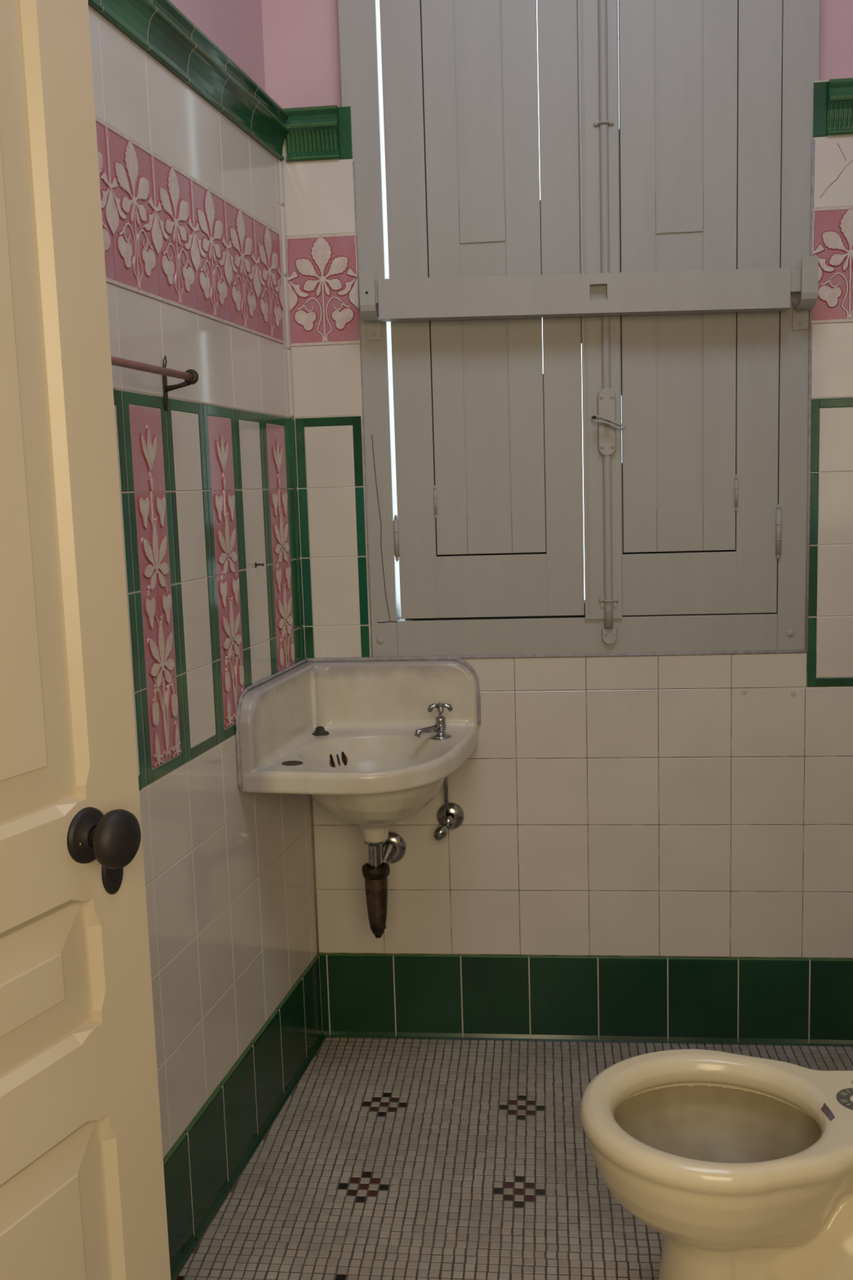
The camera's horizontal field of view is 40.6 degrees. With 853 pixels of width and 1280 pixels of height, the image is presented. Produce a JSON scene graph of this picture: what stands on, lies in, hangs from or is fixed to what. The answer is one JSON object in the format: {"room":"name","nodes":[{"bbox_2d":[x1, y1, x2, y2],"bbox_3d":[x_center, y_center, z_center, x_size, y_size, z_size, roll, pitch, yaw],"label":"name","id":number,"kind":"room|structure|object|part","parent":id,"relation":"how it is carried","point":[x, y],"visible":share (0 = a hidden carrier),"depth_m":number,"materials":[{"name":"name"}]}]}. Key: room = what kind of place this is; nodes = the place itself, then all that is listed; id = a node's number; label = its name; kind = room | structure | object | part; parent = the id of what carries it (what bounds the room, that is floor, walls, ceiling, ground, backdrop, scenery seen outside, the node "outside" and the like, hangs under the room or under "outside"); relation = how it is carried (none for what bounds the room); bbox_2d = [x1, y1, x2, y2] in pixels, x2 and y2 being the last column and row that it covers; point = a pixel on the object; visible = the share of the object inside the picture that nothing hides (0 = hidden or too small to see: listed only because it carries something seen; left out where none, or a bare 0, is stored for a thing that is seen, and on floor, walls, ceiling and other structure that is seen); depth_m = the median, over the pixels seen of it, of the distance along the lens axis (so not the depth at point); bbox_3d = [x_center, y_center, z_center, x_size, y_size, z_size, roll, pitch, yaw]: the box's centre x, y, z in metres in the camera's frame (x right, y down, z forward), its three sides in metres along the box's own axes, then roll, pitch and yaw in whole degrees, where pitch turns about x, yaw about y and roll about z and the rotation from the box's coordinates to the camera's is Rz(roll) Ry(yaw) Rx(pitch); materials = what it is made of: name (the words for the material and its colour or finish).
{"room":"bathroom","nodes":[
{"label":"bathroom","id":0,"kind":"room"},
{"bbox_2d":[88,0,317,1158],"bbox_3d":[-0.595,-0.434,1.364,0.164,3.000,2.350,0,8,12],"label":"wall","id":1,"kind":"structure","parent":0,"point":[193,209],"depth_m":1.99,"materials":[{"name":"white tile"}]},
{"bbox_2d":[0,0,170,1279],"bbox_3d":[-0.507,0.085,0.728,0.089,2.108,1.000,2,8,25],"label":"door","id":2,"kind":"structure","parent":1,"relation":"in","point":[82,1196],"depth_m":1.09,"materials":[{"name":"beige paint"}]},
{"bbox_3d":[-0.534,-0.316,0.683,0.007,1.060,0.840,2,8,25],"label":"panel","id":3,"kind":"part","parent":2,"relation":"part of","materials":[{"name":"beige paint"}]},
{"bbox_3d":[-0.513,0.374,0.774,0.007,0.129,0.840,2,8,25],"label":"panel","id":4,"kind":"part","parent":2,"relation":"part of","materials":[{"name":"beige paint"}]},
{"bbox_3d":[-0.502,0.745,0.823,0.007,0.420,0.840,2,8,25],"label":"panel","id":5,"kind":"part","parent":2,"relation":"part of","materials":[{"name":"beige paint"}]},
{"bbox_3d":[-0.306,0.192,1.113,0.051,0.058,0.056,-1,8,6],"label":"knob","id":6,"kind":"part","parent":2,"relation":"part of","materials":[{"name":"black metal"}]},
{"bbox_2d":[111,355,198,411],"bbox_3d":[-0.453,-0.363,1.505,0.062,0.086,0.663,0,8,12],"label":"towel rail","id":7,"kind":"object","parent":1,"relation":"attached to","point":[190,376],"visible":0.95,"depth_m":1.74,"materials":[{"name":"metal"}]},
{"bbox_3d":[-0.436,-0.368,1.491,0.012,0.013,0.645,0,8,12],"label":"rod","id":8,"kind":"part","parent":7,"relation":"part of","materials":[{"name":"wood"}]},
{"bbox_3d":[-0.422,-0.081,1.798,0.007,0.554,0.109,0,8,12],"label":"relief panel","id":9,"kind":"part","parent":1,"relation":"part of","materials":[{"name":"pink tile"}]},
{"bbox_2d":[88,0,288,160],"bbox_3d":[-0.545,-0.879,1.268,0.065,0.090,2.284,0,8,12],"label":"trim","id":10,"kind":"structure","parent":1,"relation":"attached to","point":[157,27],"depth_m":1.94,"materials":[{"name":"green ceramic"}]},
{"bbox_3d":[-0.360,-0.121,2.087,0.007,0.554,0.109,0,8,12],"label":"relief panel","id":11,"kind":"part","parent":1,"relation":"part of","materials":[{"name":"pink tile"}]},
{"bbox_2d":[163,955,324,1279],"bbox_3d":[-0.472,0.957,1.519,0.016,0.194,2.250,0,8,12],"label":"baseboard","id":12,"kind":"structure","parent":1,"relation":"attached to","point":[202,1167],"depth_m":2.11,"materials":[{"name":"green tile"}]},
{"bbox_2d":[254,562,264,567],"bbox_3d":[-0.322,-0.145,2.225,0.017,0.011,0.011,0,8,12],"label":"nail","id":13,"kind":"object","parent":1,"relation":"attached to","point":[255,563],"visible":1,"depth_m":2.22,"materials":[{"name":"metal"}]},
{"bbox_3d":[-0.299,-0.161,2.376,0.007,0.554,0.109,0,8,12],"label":"relief panel","id":14,"kind":"part","parent":1,"relation":"part of","materials":[{"name":"pink tile"}]},
{"bbox_2d":[174,1035,852,1279],"bbox_3d":[0.170,1.071,1.445,1.690,0.050,2.370,-1,8,6],"label":"floor","id":15,"kind":"structure","parent":0,"point":[395,1158],"depth_m":2.09,"materials":[{"name":"tile"}]},
{"bbox_2d":[579,1048,852,1279],"bbox_3d":[0.480,0.827,1.567,0.534,0.419,0.326,-1,8,6],"label":"toilet","id":16,"kind":"object","parent":15,"relation":"on","point":[743,1165],"visible":1,"depth_m":1.50,"materials":[{"name":"beige ceramic"}]},
{"bbox_2d":[261,0,852,959],"bbox_3d":[0.380,-0.609,2.467,1.520,3.000,0.205,-1,8,6],"label":"wall","id":17,"kind":"structure","parent":0,"point":[669,806],"depth_m":2.47,"materials":[{"name":"white tile"}]},
{"bbox_2d":[282,105,352,162],"bbox_3d":[-0.224,-1.040,2.379,0.143,0.102,0.064,-1,8,6],"label":"trim","id":18,"kind":"structure","parent":17,"relation":"attached to","point":[316,133],"depth_m":2.36,"materials":[{"name":"green ceramic"}]},
{"bbox_2d":[235,655,480,843],"bbox_3d":[-0.116,0.233,2.308,0.427,0.338,0.441,-1,8,6],"label":"sink","id":19,"kind":"object","parent":17,"relation":"attached to","point":[372,740],"visible":1,"depth_m":2.39,"materials":[{"name":"white ceramic"}]},
{"bbox_2d":[281,760,302,765],"bbox_3d":[-0.256,0.234,2.196,0.041,0.001,0.041,-1,8,6],"label":"drain","id":20,"kind":"object","parent":19,"relation":"on","point":[283,762],"depth_m":2.19,"materials":[{"name":"grey metal"}]},
{"bbox_2d":[361,831,406,937],"bbox_3d":[-0.092,0.493,2.445,0.074,0.218,0.235,-1,8,6],"label":"trap","id":21,"kind":"object","parent":19,"relation":"attached to","point":[375,873],"visible":0.84,"depth_m":2.34,"materials":[{"name":"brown metal"}]},
{"bbox_3d":[0.001,0.187,2.371,0.060,0.022,0.017,-6,9,-30],"label":"spout","id":22,"kind":"part","parent":19,"relation":"part of","materials":[{"name":"silver metal"}]},
{"bbox_3d":[0.028,0.140,2.383,0.041,0.019,0.041,5,10,42],"label":"cross handle","id":23,"kind":"part","parent":19,"relation":"part of","materials":[{"name":"silver metal"}]},
{"bbox_3d":[0.030,0.195,2.390,0.045,0.010,0.045,-1,8,6],"label":"plate","id":24,"kind":"part","parent":19,"relation":"part of","materials":[{"name":"silver metal"}]},
{"bbox_2d":[433,776,464,840],"bbox_3d":[0.046,0.329,2.487,0.063,0.203,0.079,-1,8,6],"label":"valve","id":25,"kind":"object","parent":17,"relation":"attached to","point":[446,812],"visible":0.97,"depth_m":2.49,"materials":[{"name":"silver metal"}]},
{"bbox_3d":[0.031,0.415,2.480,0.031,0.036,0.039,1,8,20],"label":"oval handle","id":26,"kind":"part","parent":25,"relation":"part of","materials":[{"name":"silver metal"}]},
{"bbox_2d":[337,0,820,658],"bbox_3d":[0.312,-0.840,2.393,0.951,1.760,0.103,-1,8,6],"label":"window","id":27,"kind":"structure","parent":17,"relation":"in","point":[785,631],"depth_m":2.40,"materials":[{"name":"grey wood"}]},
{"bbox_2d":[359,270,382,340],"bbox_3d":[-0.115,-0.686,2.368,0.031,0.128,0.084,-1,8,6],"label":"bracket","id":28,"kind":"object","parent":27,"relation":"attached to","point":[369,313],"visible":0.84,"depth_m":2.33,"materials":[{"name":"grey paint"}]},
{"bbox_2d":[374,267,801,321],"bbox_3d":[0.313,-0.693,2.315,0.884,0.093,0.044,-1,8,6],"label":"bar","id":29,"kind":"object","parent":28,"relation":"on","point":[750,290],"visible":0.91,"depth_m":2.30,"materials":[{"name":"grey wood"}]},
{"bbox_2d":[379,0,584,618],"bbox_3d":[0.113,-0.843,2.381,0.410,1.598,0.046,-1,8,6],"label":"shutter","id":30,"kind":"object","parent":27,"relation":"attached to","point":[489,521],"visible":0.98,"depth_m":2.39,"materials":[{"name":"grey wood"}]},
{"bbox_3d":[0.105,-1.192,2.332,0.097,0.594,0.019,-1,8,6],"label":"panel","id":31,"kind":"part","parent":30,"relation":"part of","materials":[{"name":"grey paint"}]},
{"bbox_3d":[0.118,-0.878,2.374,0.232,1.398,0.024,-1,8,6],"label":"frame","id":32,"kind":"part","parent":30,"relation":"part of","materials":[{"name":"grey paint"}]},
{"bbox_3d":[0.125,-0.544,2.417,0.097,0.558,0.019,-1,8,6],"label":"panel","id":33,"kind":"part","parent":30,"relation":"part of","materials":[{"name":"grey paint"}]},
{"bbox_2d":[601,627,617,644],"bbox_3d":[0.388,-0.013,2.445,0.033,0.048,0.012,-1,8,6],"label":"bolt keeper","id":34,"kind":"object","parent":27,"relation":"attached to","point":[609,636],"visible":1,"depth_m":2.44,"materials":[{"name":"grey paint"}]},
{"bbox_2d":[577,0,782,628],"bbox_3d":[0.515,-0.833,2.329,0.405,1.620,0.082,-1,8,4],"label":"shutter","id":35,"kind":"object","parent":27,"relation":"attached to","point":[682,513],"visible":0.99,"depth_m":2.35,"materials":[{"name":"grey wood"}]},
{"bbox_3d":[0.361,-0.819,2.335,0.018,1.600,0.018,-1,8,6],"label":"bolt rod","id":36,"kind":"part","parent":35,"relation":"part of","materials":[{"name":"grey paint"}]},
{"bbox_3d":[0.373,-0.445,2.361,0.068,0.032,0.027,-1,8,6],"label":"turn handle","id":37,"kind":"part","parent":35,"relation":"part of","materials":[{"name":"grey paint"}]},
{"bbox_3d":[0.509,-0.883,2.334,0.230,1.404,0.024,-1,8,6],"label":"frame","id":38,"kind":"part","parent":35,"relation":"part of","materials":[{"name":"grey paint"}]},
{"bbox_3d":[0.501,-1.199,2.291,0.097,0.595,0.019,-1,8,6],"label":"panel","id":39,"kind":"part","parent":35,"relation":"part of","materials":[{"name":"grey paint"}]},
{"bbox_3d":[0.521,-0.550,2.377,0.097,0.558,0.019,-1,8,6],"label":"panel","id":40,"kind":"part","parent":35,"relation":"part of","materials":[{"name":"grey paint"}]},
{"bbox_2d":[792,256,818,329],"bbox_3d":[0.750,-0.685,2.283,0.031,0.128,0.084,-1,8,6],"label":"bracket","id":41,"kind":"object","parent":27,"relation":"attached to","point":[810,264],"visible":1,"depth_m":2.24,"materials":[{"name":"grey paint"}]},
{"bbox_2d":[317,953,852,1046],"bbox_3d":[0.414,0.794,2.548,1.320,0.194,0.014,-1,8,6],"label":"baseboard","id":42,"kind":"structure","parent":17,"relation":"attached to","point":[695,1000],"depth_m":2.55,"materials":[{"name":"green tile"}]},
{"bbox_2d":[813,77,852,137],"bbox_3d":[0.889,-1.048,2.267,0.252,0.102,0.065,-1,8,6],"label":"trim","id":43,"kind":"structure","parent":17,"relation":"attached to","point":[833,100],"depth_m":2.26,"materials":[{"name":"green ceramic"}]}
]}

